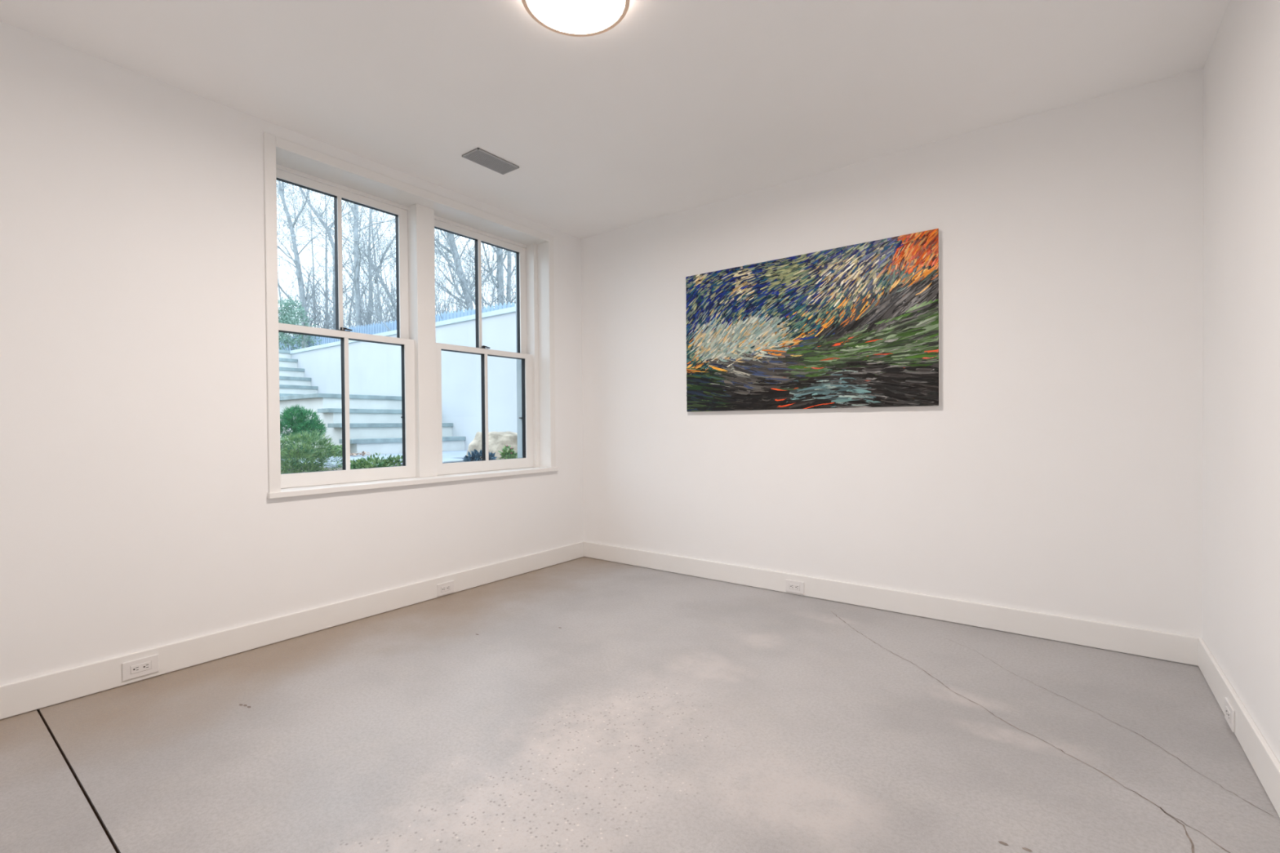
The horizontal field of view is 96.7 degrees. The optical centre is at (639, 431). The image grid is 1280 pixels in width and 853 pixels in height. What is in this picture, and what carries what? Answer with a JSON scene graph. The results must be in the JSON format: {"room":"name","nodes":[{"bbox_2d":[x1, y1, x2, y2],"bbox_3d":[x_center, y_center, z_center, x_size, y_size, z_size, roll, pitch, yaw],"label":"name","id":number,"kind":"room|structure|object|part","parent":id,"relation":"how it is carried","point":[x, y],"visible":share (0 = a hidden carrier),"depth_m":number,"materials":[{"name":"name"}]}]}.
{"room":"empty basement room","nodes":[
{"label":"empty basement room","id":0,"kind":"room"},
{"bbox_2d":[0,21,583,685],"bbox_3d":[-1.800,-0.244,3.167,0.320,2.600,4.300,0,1,37],"label":"wall","id":1,"kind":"structure","parent":0,"point":[137,513],"depth_m":2.48,"materials":[{"name":"paint"}]},
{"bbox_2d":[121,653,159,680],"bbox_3d":[-2.129,1.007,2.429,0.008,0.075,0.120,0,1,37],"label":"electrical outlet","id":2,"kind":"object","parent":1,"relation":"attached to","point":[149,664],"visible":1,"depth_m":2.43,"materials":[{"name":"plastic"}]},
{"bbox_2d":[130,660,151,674],"bbox_3d":[-2.127,1.007,2.428,0.002,0.035,0.069,0,1,37],"label":"receptacle","id":3,"kind":"object","parent":2,"relation":"attached to","point":[137,667],"depth_m":2.43,"materials":[{"name":"grey plastic"}]},
{"bbox_2d":[0,541,583,719],"bbox_3d":[-1.656,0.992,3.079,0.015,0.124,3.970,0,1,37],"label":"baseboard","id":4,"kind":"structure","parent":1,"relation":"attached to","point":[25,695],"depth_m":2.75,"materials":[{"name":"paint"}]},
{"bbox_2d":[275,164,418,488],"bbox_3d":[-1.759,-0.548,3.335,0.224,1.764,0.876,0,1,37],"label":"window","id":5,"kind":"structure","parent":1,"relation":"in","point":[405,216],"depth_m":3.44,"materials":[{"name":"paint"}]},
{"bbox_3d":[-1.761,-0.976,3.329,0.042,0.866,0.850,0,1,37],"label":"sash","id":6,"kind":"part","parent":5,"relation":"part of","materials":[{"name":"glass"}]},
{"bbox_3d":[-1.707,-0.140,3.303,0.044,0.874,0.850,0,1,37],"label":"sash","id":7,"kind":"part","parent":5,"relation":"part of","materials":[{"name":"paint"}]},
{"bbox_2d":[263,132,555,493],"bbox_3d":[-1.258,-0.598,3.613,0.012,1.784,1.979,0,1,37],"label":"trim","id":8,"kind":"structure","parent":1,"relation":"attached to","point":[271,142],"depth_m":2.86,"materials":[{"name":"paint"}]},
{"bbox_2d":[267,466,557,498],"bbox_3d":[-1.349,0.306,3.697,0.290,0.029,1.991,0,1,37],"label":"trim","id":9,"kind":"structure","parent":1,"relation":"attached to","point":[348,486],"depth_m":3.38,"materials":[{"name":"paint"}]},
{"bbox_2d":[275,147,550,477],"bbox_3d":[-1.395,-0.583,3.707,0.320,1.749,1.928,0,1,37],"label":"trim","id":10,"kind":"structure","parent":1,"relation":"attached to","point":[425,210],"depth_m":3.67,"materials":[{"name":"paint"}]},
{"bbox_2d":[436,580,453,596],"bbox_3d":[-1.236,0.999,3.620,0.008,0.075,0.120,0,1,37],"label":"electrical outlet","id":11,"kind":"object","parent":1,"relation":"attached to","point":[446,588],"visible":1,"depth_m":3.62,"materials":[{"name":"plastic"}]},
{"bbox_2d":[440,584,450,592],"bbox_3d":[-1.233,0.999,3.619,0.002,0.035,0.069,0,1,37],"label":"receptacle","id":12,"kind":"object","parent":11,"relation":"attached to","point":[444,588],"depth_m":3.62,"materials":[{"name":"grey plastic"}]},
{"bbox_2d":[434,215,537,475],"bbox_3d":[-1.165,-0.562,4.126,0.224,1.764,0.893,0,1,37],"label":"window","id":13,"kind":"structure","parent":1,"relation":"in","point":[525,355],"depth_m":4.32,"materials":[{"name":"paint"}]},
{"bbox_3d":[-1.167,-0.989,4.120,0.042,0.866,0.867,0,1,37],"label":"sash","id":14,"kind":"part","parent":13,"relation":"part of","materials":[{"name":"paint"}]},
{"bbox_3d":[-1.113,-0.153,4.094,0.044,0.874,0.867,0,1,37],"label":"sash","id":15,"kind":"part","parent":13,"relation":"part of","materials":[{"name":"paint"}]},
{"bbox_3d":[-1.224,-0.562,4.170,0.078,1.764,0.891,0,1,37],"label":"casing","id":16,"kind":"part","parent":13,"relation":"part of","materials":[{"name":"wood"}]},
{"bbox_2d":[279,350,465,455],"bbox_3d":[-5.748,-0.680,9.652,6.780,1.935,1.649,0,1,37],"label":"staircase","id":17,"kind":"structure","parent":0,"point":[375,421],"depth_m":7.81,"materials":[{"name":"white concrete"}]},
{"bbox_2d":[0,0,1230,239],"bbox_3d":[-0.290,-1.619,2.010,4.123,0.150,4.300,0,1,37],"label":"ceiling","id":18,"kind":"structure","parent":0,"point":[679,105],"depth_m":2.47,"materials":[{"name":"paint"}]},
{"bbox_2d":[462,147,519,174],"bbox_3d":[-0.856,-1.548,3.273,0.145,0.008,0.292,0,1,37],"label":"ceiling vent","id":19,"kind":"object","parent":18,"relation":"in","point":[478,156],"visible":1,"depth_m":3.26,"materials":[{"name":"grey metal"}]},
{"bbox_2d":[521,0,629,36],"bbox_3d":[-0.222,-1.516,1.964,0.374,0.057,0.374,0,1,37],"label":"ceiling lamp","id":20,"kind":"object","parent":18,"relation":"attached to","point":[573,18],"visible":1,"depth_m":2.04,"materials":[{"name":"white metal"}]},
{"bbox_2d":[0,556,1279,852],"bbox_3d":[-0.200,1.115,1.989,3.693,0.121,4.040,0,1,37],"label":"floor","id":21,"kind":"structure","parent":0,"point":[584,704],"depth_m":1.95,"materials":[{"name":"concrete"}]},
{"bbox_2d":[581,68,1204,638],"bbox_3d":[1.034,-0.272,3.634,3.653,2.600,0.150,0,1,37],"label":"wall","id":22,"kind":"structure","parent":0,"point":[1056,469],"depth_m":2.97,"materials":[{"name":"paint"}]},
{"bbox_2d":[785,579,804,594],"bbox_3d":[0.974,0.978,3.583,0.120,0.075,0.008,0,1,37],"label":"electrical outlet","id":23,"kind":"object","parent":22,"relation":"attached to","point":[793,586],"visible":1,"depth_m":3.58,"materials":[{"name":"plastic"}]},
{"bbox_2d":[789,583,799,590],"bbox_3d":[0.972,0.978,3.580,0.067,0.033,0.002,0,1,37],"label":"receptacle","id":24,"kind":"object","parent":23,"relation":"attached to","point":[792,586],"depth_m":3.58,"materials":[{"name":"grey plastic"}]},
{"bbox_2d":[685,228,939,412],"bbox_3d":[0.975,-0.613,3.551,1.598,0.951,0.036,0,1,37],"label":"painting","id":25,"kind":"object","parent":22,"relation":"attached to","point":[857,326],"visible":1,"depth_m":3.44,"materials":[{"name":"multicoloured paint"}]},
{"bbox_2d":[582,541,1202,666],"bbox_3d":[0.994,0.965,3.581,3.653,0.124,0.015,0,1,37],"label":"baseboard","id":26,"kind":"structure","parent":22,"relation":"attached to","point":[1170,646],"depth_m":3.09,"materials":[{"name":"paint"}]},
{"bbox_2d":[1202,0,1279,762],"bbox_3d":[1.310,-0.244,0.833,0.150,2.600,4.300,0,1,37],"label":"wall","id":27,"kind":"structure","parent":0,"point":[1241,398],"depth_m":1.91,"materials":[{"name":"paint"}]},
{"bbox_2d":[1224,697,1235,732],"bbox_3d":[2.061,0.989,1.991,0.008,0.075,0.120,0,1,37],"label":"electrical outlet","id":28,"kind":"object","parent":27,"relation":"attached to","point":[1229,713],"visible":1,"depth_m":1.98,"materials":[{"name":"plastic"}]},
{"bbox_2d":[1225,705,1230,722],"bbox_3d":[2.058,0.989,1.993,0.002,0.033,0.067,0,1,37],"label":"receptacle","id":29,"kind":"object","parent":28,"relation":"attached to","point":[1227,707],"depth_m":1.99,"materials":[{"name":"grey plastic"}]},
{"bbox_2d":[1198,638,1279,817],"bbox_3d":[1.254,0.992,0.896,0.015,0.124,3.970,0,1,37],"label":"baseboard","id":30,"kind":"structure","parent":27,"relation":"attached to","point":[1263,760],"depth_m":1.82,"materials":[{"name":"paint"}]},
{"label":"outside","id":31,"kind":"structure","parent":0,"visible":0},
{"bbox_2d":[280,451,402,473],"bbox_3d":[-6.379,0.522,5.146,9.380,0.300,9.650,0,1,37],"label":"garden bed","id":32,"kind":"object","parent":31,"point":[340,468],"depth_m":5.17,"materials":[{"name":"soil"}]},
{"bbox_2d":[280,404,328,447],"bbox_3d":[-3.987,0.009,6.694,0.635,0.701,0.590,0,1,37],"label":"shrub","id":33,"kind":"object","parent":32,"relation":"on","point":[303,421],"visible":0.77,"depth_m":6.60,"materials":[{"name":"green plant"}]},
{"bbox_2d":[280,428,342,473],"bbox_3d":[-2.785,0.173,4.588,0.694,0.413,0.768,-1,1,-4],"label":"shrub","id":34,"kind":"object","parent":32,"relation":"on","point":[312,453],"visible":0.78,"depth_m":4.50,"materials":[{"name":"green plant"}]},
{"bbox_3d":[-2.727,0.263,4.488,0.338,0.228,0.229,-1,1,-23],"label":"stem","id":35,"kind":"part","parent":34,"relation":"part of","materials":[{"name":"green plant"}]},
{"bbox_2d":[327,444,342,456],"bbox_3d":[-3.699,0.258,6.947,0.234,0.196,0.250,0,1,37],"label":"plant","id":36,"kind":"object","parent":32,"relation":"on","point":[336,447],"visible":0.3,"depth_m":6.93,"materials":[{"name":"green plant"}]},
{"bbox_2d":[342,453,402,469],"bbox_3d":[-1.864,0.262,3.998,0.420,0.225,0.459,0,1,1],"label":"leafy shrub","id":37,"kind":"object","parent":32,"relation":"on","point":[388,462],"visible":0.29,"depth_m":3.94,"materials":[{"name":"green plant"}]},
{"bbox_2d":[282,450,466,468],"bbox_3d":[-2.529,0.334,6.661,2.120,0.080,2.600,0,1,37],"label":"stone paving","id":38,"kind":"object","parent":32,"relation":"on","point":[450,456],"visible":0.16,"depth_m":6.54,"materials":[{"name":"white stone"}]},
{"bbox_2d":[350,449,370,456],"bbox_3d":[-3.393,0.256,6.813,0.376,0.076,0.230,0,1,37],"label":"leaf litter","id":39,"kind":"object","parent":38,"relation":"on","point":[362,453],"visible":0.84,"depth_m":6.79,"materials":[{"name":"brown plant"}]},
{"bbox_2d":[462,448,497,462],"bbox_3d":[-1.403,0.254,4.967,0.303,0.211,0.288,-1,1,-28],"label":"plant","id":40,"kind":"object","parent":32,"relation":"on","point":[475,455],"visible":0.34,"depth_m":4.90,"materials":[{"name":"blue plant"}]},
{"bbox_2d":[466,431,517,459],"bbox_3d":[-1.647,0.288,6.567,0.749,0.576,0.604,0,1,-2],"label":"boulder","id":41,"kind":"object","parent":32,"relation":"on","point":[496,440],"visible":0.24,"depth_m":6.32,"materials":[{"name":"stone"}]},
{"bbox_2d":[497,444,517,459],"bbox_3d":[-1.167,0.237,5.059,0.233,0.237,0.222,0,1,37],"label":"flowering plant","id":42,"kind":"object","parent":32,"relation":"on","point":[508,454],"visible":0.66,"depth_m":5.04,"materials":[{"name":"green plant"}]},
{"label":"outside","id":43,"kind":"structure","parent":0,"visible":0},
{"bbox_2d":[277,234,466,243],"bbox_3d":[-6.358,-5.717,16.499,24.234,0.999,0.017,-1,1,-21],"label":"overhead cable","id":44,"kind":"object","parent":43,"point":[277,234],"visible":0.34,"depth_m":15.85,"materials":[{"name":"grey plastic"}]},
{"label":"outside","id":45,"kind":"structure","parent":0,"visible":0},
{"bbox_2d":[277,213,395,222],"bbox_3d":[-6.563,-6.477,16.999,24.485,1.222,0.016,-1,1,-21],"label":"overhead cable","id":46,"kind":"object","parent":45,"point":[277,214],"visible":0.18,"depth_m":16.12,"materials":[{"name":"grey plastic"}]},
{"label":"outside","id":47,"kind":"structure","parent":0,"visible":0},
{"bbox_3d":[-4.467,-0.302,32.672,80.000,3.000,80.000,0,1,37],"label":"ground","id":48,"kind":"structure","parent":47,"visible":0},
{"bbox_2d":[278,297,322,351],"bbox_3d":[-8.545,-2.421,13.973,1.202,1.753,1.126,0,1,37],"label":"bush","id":49,"kind":"object","parent":48,"relation":"on","point":[286,317],"visible":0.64,"depth_m":13.81,"materials":[{"name":"green plant"}]},
{"bbox_3d":[-8.533,-2.068,13.909,0.569,1.052,0.538,-1,1,-44],"label":"stem","id":50,"kind":"part","parent":49,"relation":"part of","materials":[{"name":"plant"}]},
{"bbox_2d":[276,181,360,348],"bbox_3d":[-10.455,-6.271,16.781,4.116,9.479,4.520,0,1,29],"label":"bare tree","id":51,"kind":"object","parent":48,"relation":"on","point":[300,284],"visible":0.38,"depth_m":16.97,"materials":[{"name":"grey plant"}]},
{"bbox_2d":[276,180,363,334],"bbox_3d":[-17.401,-9.292,26.793,5.785,15.416,8.095,0,1,7],"label":"bare tree","id":52,"kind":"object","parent":48,"relation":"on","point":[280,298],"visible":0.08,"depth_m":27.44,"materials":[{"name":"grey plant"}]},
{"bbox_2d":[277,195,363,328],"bbox_3d":[-18.310,-9.948,31.111,4.134,16.650,7.032,0,1,14],"label":"bare tree","id":53,"kind":"object","parent":48,"relation":"on","point":[308,195],"visible":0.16,"depth_m":31.33,"materials":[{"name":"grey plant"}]},
{"bbox_2d":[276,186,374,328],"bbox_3d":[-15.835,-9.776,28.678,5.471,16.318,5.512,0,1,4],"label":"bare tree","id":54,"kind":"object","parent":48,"relation":"on","point":[326,252],"visible":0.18,"depth_m":28.48,"materials":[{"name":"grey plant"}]},
{"bbox_2d":[276,180,395,326],"bbox_3d":[-8.287,-6.532,15.773,4.654,9.987,4.997,0,1,40],"label":"bare tree","id":55,"kind":"object","parent":48,"relation":"on","point":[356,210],"visible":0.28,"depth_m":15.66,"materials":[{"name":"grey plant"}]},
{"bbox_2d":[276,182,395,329],"bbox_3d":[-11.364,-7.378,19.353,6.415,11.652,4.789,-1,1,-20],"label":"bare tree","id":56,"kind":"object","parent":48,"relation":"on","point":[330,236],"visible":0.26,"depth_m":18.95,"materials":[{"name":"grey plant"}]},
{"bbox_2d":[287,210,393,327],"bbox_3d":[-14.533,-9.318,29.174,6.210,15.370,6.380,-1,1,-36],"label":"bare tree","id":57,"kind":"object","parent":48,"relation":"on","point":[305,247],"visible":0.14,"depth_m":29.17,"materials":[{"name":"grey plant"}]},
{"bbox_2d":[302,193,396,325],"bbox_3d":[-10.143,-7.494,21.912,5.109,11.809,5.487,-1,1,-20],"label":"bare tree","id":58,"kind":"object","parent":48,"relation":"on","point":[369,233],"visible":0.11,"depth_m":21.79,"materials":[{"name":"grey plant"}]},
{"bbox_2d":[277,182,442,324],"bbox_3d":[-10.250,-6.065,19.817,6.630,8.998,4.762,-1,1,-14],"label":"bare tree","id":59,"kind":"object","parent":48,"relation":"on","point":[333,229],"visible":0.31,"depth_m":19.63,"materials":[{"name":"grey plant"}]},
{"bbox_2d":[290,185,439,321],"bbox_3d":[-12.625,-9.137,27.204,5.727,15.020,7.993,0,1,14],"label":"bare tree","id":60,"kind":"object","parent":48,"relation":"on","point":[291,185],"visible":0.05,"depth_m":27.01,"materials":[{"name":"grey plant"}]},
{"bbox_2d":[278,215,515,346],"bbox_3d":[-7.632,-3.815,19.692,10.226,4.374,16.500,-1,1,-33],"label":"trees","id":61,"kind":"object","parent":48,"relation":"on","point":[391,308],"visible":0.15,"depth_m":15.69,"materials":[{"name":"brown plant"}]},
{"bbox_2d":[279,302,515,351],"bbox_3d":[-6.851,-2.309,14.832,13.001,1.439,0.076,0,1,37],"label":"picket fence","id":62,"kind":"object","parent":48,"relation":"on","point":[371,329],"visible":0.2,"depth_m":14.52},
{"bbox_2d":[289,306,517,450],"bbox_3d":[-3.418,-0.528,9.108,9.360,2.265,0.330,0,1,37],"label":"wall","id":63,"kind":"structure","parent":48,"relation":"on","point":[374,368],"depth_m":8.40,"materials":[{"name":"stone"}]},
{"bbox_2d":[362,229,469,315],"bbox_3d":[-12.409,-9.987,32.140,4.908,16.609,6.074,0,1,7],"label":"bare tree","id":64,"kind":"object","parent":48,"relation":"on","point":[436,229],"visible":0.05,"depth_m":32.72,"materials":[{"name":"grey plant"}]},
{"bbox_2d":[386,221,515,311],"bbox_3d":[-5.861,-7.051,16.972,5.530,10.960,4.402,0,1,12],"label":"bare tree","id":65,"kind":"object","parent":48,"relation":"on","point":[451,251],"visible":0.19,"depth_m":16.93,"materials":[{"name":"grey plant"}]},
{"bbox_2d":[388,217,515,315],"bbox_3d":[-4.770,-4.376,13.927,4.911,5.659,2.859,0,1,13],"label":"bare tree","id":66,"kind":"object","parent":48,"relation":"on","point":[442,254],"visible":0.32,"depth_m":13.97,"materials":[{"name":"grey plant"}]},
{"bbox_2d":[434,229,473,272],"bbox_3d":[-11.421,-9.516,31.726,6.166,15.660,4.680,-1,1,-32],"label":"bare tree","id":67,"kind":"object","parent":48,"relation":"on","point":[434,229],"visible":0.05,"depth_m":31.27,"materials":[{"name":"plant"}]},
{"bbox_2d":[436,231,515,306],"bbox_3d":[-5.766,-8.257,23.569,6.653,13.227,4.547,0,1,19],"label":"bare tree","id":68,"kind":"object","parent":48,"relation":"on","point":[495,276],"visible":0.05,"depth_m":23.20,"materials":[{"name":"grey plant"}]},
{"bbox_2d":[437,235,515,307],"bbox_3d":[-4.883,-6.339,17.505,4.277,9.508,3.947,-1,1,-16],"label":"bare tree","id":69,"kind":"object","parent":48,"relation":"on","point":[499,251],"visible":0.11,"depth_m":17.80,"materials":[{"name":"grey plant"}]},
{"bbox_2d":[453,246,515,310],"bbox_3d":[-4.029,-6.529,18.503,4.210,9.853,3.439,0,1,-1],"label":"bare tree","id":70,"kind":"object","parent":48,"relation":"on","point":[508,257],"visible":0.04,"depth_m":18.94,"materials":[{"name":"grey plant"}]}
]}

